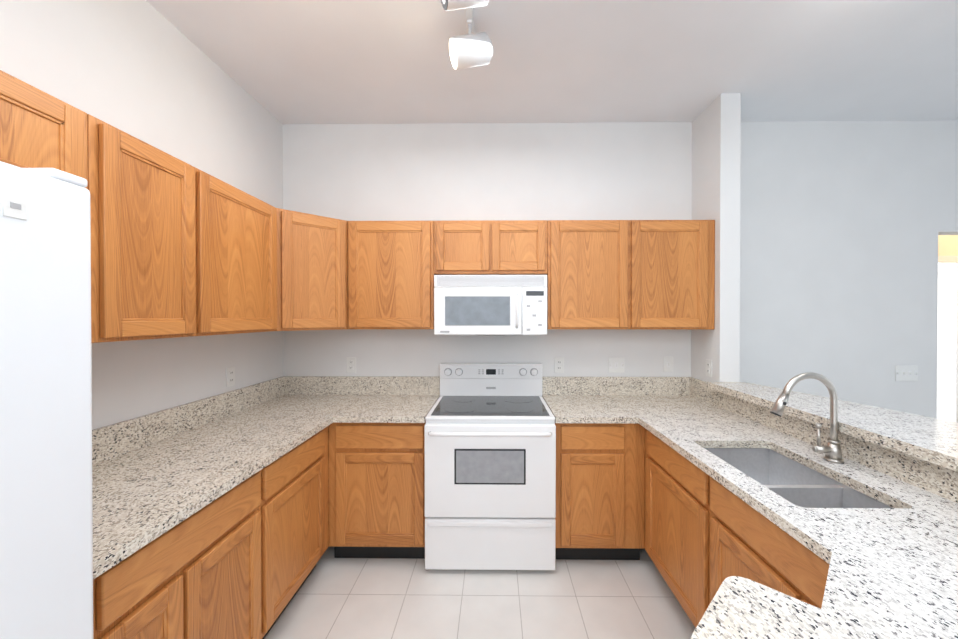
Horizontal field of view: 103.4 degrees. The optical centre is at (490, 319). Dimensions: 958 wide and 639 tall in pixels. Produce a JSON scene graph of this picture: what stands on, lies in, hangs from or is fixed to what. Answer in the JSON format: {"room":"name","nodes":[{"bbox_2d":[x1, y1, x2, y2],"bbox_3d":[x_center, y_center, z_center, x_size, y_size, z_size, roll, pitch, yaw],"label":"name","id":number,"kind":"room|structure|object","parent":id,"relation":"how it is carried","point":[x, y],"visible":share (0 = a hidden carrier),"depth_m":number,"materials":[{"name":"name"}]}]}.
{"room":"kitchen","nodes":[
{"label":"kitchen","id":0,"kind":"room"},
{"bbox_2d":[0,0,283,429],"bbox_3d":[-1.659,0.014,0.575,0.120,2.955,4.560,0,0,1],"label":"wall","id":1,"kind":"structure","parent":0,"point":[123,64],"depth_m":1.79,"materials":[{"name":"paint"}]},
{"bbox_2d":[0,70,87,188],"bbox_3d":[-1.434,-0.498,0.750,0.325,0.316,0.922,0,0,1],"label":"upper cabinet","id":2,"kind":"object","parent":1,"relation":"attached to","point":[39,128],"visible":0.52,"depth_m":1.07,"materials":[{"name":"brown wood"}]},
{"bbox_2d":[87,114,195,342],"bbox_3d":[-1.426,-0.293,1.424,0.325,0.735,0.421,0,0,1],"label":"upper cabinet","id":3,"kind":"object","parent":1,"relation":"attached to","point":[142,212],"visible":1,"depth_m":1.37,"materials":[{"name":"brown wood"}]},
{"bbox_2d":[226,366,234,386],"bbox_3d":[-1.575,0.347,2.296,0.008,0.116,0.072,0,0,1],"label":"electrical outlet","id":4,"kind":"object","parent":1,"relation":"attached to","point":[230,376],"visible":1,"depth_m":2.29,"materials":[{"name":"white plastic"}]},
{"bbox_2d":[193,167,276,335],"bbox_3d":[-1.420,-0.296,1.948,0.325,0.735,0.623,0,0,1],"label":"upper cabinet","id":5,"kind":"object","parent":1,"relation":"attached to","point":[236,258],"visible":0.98,"depth_m":1.86,"materials":[{"name":"brown wood"}]},
{"bbox_2d":[264,546,695,638],"bbox_3d":[1.930,1.536,1.375,7.320,0.100,6.220,0,0,1],"label":"floor","id":6,"kind":"structure","parent":0,"point":[373,598],"depth_m":1.97,"materials":[{"name":"tile"}]},
{"bbox_2d":[0,161,93,638],"bbox_3d":[-1.217,0.589,0.479,0.754,1.806,0.772,0,0,1],"label":"refrigerator","id":7,"kind":"object","parent":6,"relation":"on","point":[46,544],"visible":1,"depth_m":0.76,"materials":[{"name":"white plastic"}]},
{"bbox_2d":[93,472,260,638],"bbox_3d":[-1.276,1.050,1.245,0.628,0.874,0.715,0,0,1],"label":"base cabinet","id":8,"kind":"object","parent":6,"relation":"on","point":[197,575],"visible":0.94,"depth_m":1.24,"materials":[{"name":"brown wood"}]},
{"bbox_2d":[92,376,439,578],"bbox_3d":[-0.986,0.523,1.872,1.196,0.170,1.994,0,0,1],"label":"countertop","id":9,"kind":"structure","parent":8,"relation":"on","point":[155,475],"depth_m":1.71,"materials":[{"name":"stone"}]},
{"bbox_2d":[258,426,327,638],"bbox_3d":[-1.268,1.045,1.937,0.628,0.874,0.666,0,0,1],"label":"base cabinet","id":10,"kind":"object","parent":6,"relation":"on","point":[293,507],"visible":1,"depth_m":1.83,"materials":[{"name":"brown wood"}]},
{"bbox_2d":[328,426,328,546],"bbox_3d":[-1.271,0.984,2.573,0.608,0.759,0.604,0,0,1],"label":"base cabinet","id":11,"kind":"object","parent":6,"relation":"on","point":[328,486],"visible":0.07,"depth_m":2.27,"materials":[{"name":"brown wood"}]},
{"bbox_2d":[329,422,425,557],"bbox_3d":[-0.673,1.041,2.557,0.583,0.874,0.623,0,0,1],"label":"base cabinet","id":12,"kind":"object","parent":6,"relation":"on","point":[376,490],"visible":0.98,"depth_m":2.25,"materials":[{"name":"brown wood"}]},
{"bbox_2d":[424,363,555,569],"bbox_3d":[0.002,0.904,2.485,0.758,1.150,0.744,0,0,1],"label":"range","id":13,"kind":"object","parent":6,"relation":"on","point":[489,466],"visible":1,"depth_m":2.18,"materials":[{"name":"white metal"}]},
{"bbox_2d":[555,423,644,559],"bbox_3d":[0.655,1.041,2.542,0.535,0.874,0.623,0,0,1],"label":"base cabinet","id":14,"kind":"object","parent":6,"relation":"on","point":[600,491],"visible":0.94,"depth_m":2.24,"materials":[{"name":"brown wood"}]},
{"bbox_2d":[645,429,692,622],"bbox_3d":[1.197,1.046,1.898,0.602,0.874,0.689,0,0,1],"label":"base cabinet","id":15,"kind":"object","parent":6,"relation":"on","point":[668,474],"depth_m":1.89,"materials":[{"name":"brown wood"}]},
{"bbox_2d":[542,377,957,638],"bbox_3d":[0.924,0.525,1.487,1.141,0.170,2.723,0,0,1],"label":"countertop","id":16,"kind":"structure","parent":15,"relation":"on","point":[893,572],"depth_m":1.12,"materials":[{"name":"stone"}]},
{"bbox_2d":[704,448,891,507],"bbox_3d":[1.139,0.744,1.473,0.408,0.264,0.694,0,0,1],"label":"sink","id":17,"kind":"object","parent":16,"relation":"in","point":[792,481],"visible":0.06,"depth_m":1.58,"materials":[{"name":"silver metal"}]},
{"bbox_2d":[770,372,843,463],"bbox_3d":[1.285,0.395,1.537,0.283,0.360,0.060,0,0,1],"label":"faucet","id":18,"kind":"object","parent":16,"relation":"on","point":[831,450],"visible":1,"depth_m":1.53,"materials":[{"name":"silver metal"}]},
{"bbox_2d":[693,464,829,627],"bbox_3d":[1.188,1.051,1.097,0.602,0.874,1.061,0,0,1],"label":"base cabinet","id":19,"kind":"object","parent":6,"relation":"on","point":[706,535],"depth_m":1.35,"materials":[{"name":"brown wood"}]},
{"bbox_2d":[284,122,687,376],"bbox_3d":[1.957,-0.002,2.888,7.300,2.955,0.132,0,0,1],"label":"wall","id":20,"kind":"structure","parent":0,"point":[599,170],"depth_m":2.85,"materials":[{"name":"paint"}]},
{"bbox_2d":[277,208,347,330],"bbox_3d":[-1.271,-0.300,2.563,0.609,0.735,0.609,0,0,1],"label":"upper cabinet","id":21,"kind":"object","parent":20,"relation":"attached to","point":[312,271],"visible":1,"depth_m":2.38,"materials":[{"name":"brown wood"}]},
{"bbox_2d":[347,357,355,372],"bbox_3d":[-1.054,0.346,2.865,0.072,0.116,0.008,0,0,1],"label":"electrical outlet","id":22,"kind":"object","parent":20,"relation":"attached to","point":[351,364],"visible":1,"depth_m":2.86,"materials":[{"name":"white plastic"}]},
{"bbox_2d":[348,221,434,328],"bbox_3d":[-0.672,-0.301,2.698,0.583,0.735,0.325,0,0,1],"label":"upper cabinet","id":23,"kind":"object","parent":20,"relation":"attached to","point":[391,274],"visible":0.96,"depth_m":2.54,"materials":[{"name":"brown wood"}]},
{"bbox_2d":[434,220,547,274],"bbox_3d":[0.005,-0.489,2.689,0.766,0.359,0.325,0,0,1],"label":"upper cabinet","id":24,"kind":"object","parent":20,"relation":"attached to","point":[490,247],"visible":1,"depth_m":2.53,"materials":[{"name":"brown wood"}]},
{"bbox_2d":[434,275,546,334],"bbox_3d":[0.004,-0.095,2.646,0.744,0.399,0.415,0,0,1],"label":"microwave","id":25,"kind":"object","parent":24,"relation":"attached to","point":[490,304],"visible":1,"depth_m":2.48,"materials":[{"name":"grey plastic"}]},
{"bbox_2d":[554,357,563,372],"bbox_3d":[0.519,0.344,2.848,0.072,0.116,0.008,0,0,1],"label":"electrical outlet","id":26,"kind":"object","parent":20,"relation":"attached to","point":[558,364],"visible":1,"depth_m":2.85,"materials":[{"name":"white plastic"}]},
{"bbox_2d":[609,358,623,372],"bbox_3d":[0.950,0.344,2.840,0.118,0.116,0.013,0,0,1],"label":"light switch","id":27,"kind":"object","parent":20,"relation":"attached to","point":[616,365],"visible":1,"depth_m":2.84,"materials":[{"name":"white plastic"}]},
{"bbox_2d":[546,220,714,329],"bbox_3d":[0.948,-0.301,2.680,1.117,0.735,0.325,0,0,1],"label":"upper cabinet","id":28,"kind":"object","parent":20,"relation":"attached to","point":[635,274],"visible":1,"depth_m":2.52,"materials":[{"name":"brown wood"}]},
{"bbox_2d":[146,0,957,123],"bbox_3d":[1.930,-1.519,1.354,7.320,0.100,6.220,0,0,1],"label":"ceiling","id":29,"kind":"structure","parent":0,"point":[377,61],"depth_m":2.13,"materials":[{"name":"paint"}]},
{"bbox_2d":[441,0,492,69],"bbox_3d":[-0.074,-1.347,1.668,0.264,0.247,0.700,0,0,1],"label":"track light","id":30,"kind":"object","parent":29,"relation":"attached to","point":[471,48],"visible":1,"depth_m":1.80,"materials":[{"name":"grey plastic"}]},
{"bbox_2d":[688,93,957,421],"bbox_3d":[1.561,0.008,1.439,0.180,2.955,2.760,0,0,1],"label":"wall","id":31,"kind":"structure","parent":0,"point":[836,254],"depth_m":2.82,"materials":[{"name":"paint"}]},
{"bbox_2d":[706,359,711,376],"bbox_3d":[1.503,0.334,2.601,0.008,0.116,0.072,0,0,1],"label":"electrical outlet","id":32,"kind":"object","parent":31,"relation":"attached to","point":[708,367],"visible":1,"depth_m":2.59,"materials":[{"name":"white plastic"}]},
{"bbox_2d":[707,382,957,470],"bbox_3d":[1.709,0.437,1.294,0.600,0.040,2.369,0,0,1],"label":"bar","id":33,"kind":"object","parent":31,"relation":"on","point":[931,440],"visible":0.81,"depth_m":1.54,"materials":[{"name":"stone"}]},
{"bbox_2d":[895,365,917,380],"bbox_3d":[3.106,0.401,2.817,0.164,0.116,0.013,0,0,1],"label":"light switch","id":34,"kind":"object","parent":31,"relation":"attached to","point":[906,373],"visible":0.98,"depth_m":2.82,"materials":[{"name":"white plastic"}]}
]}

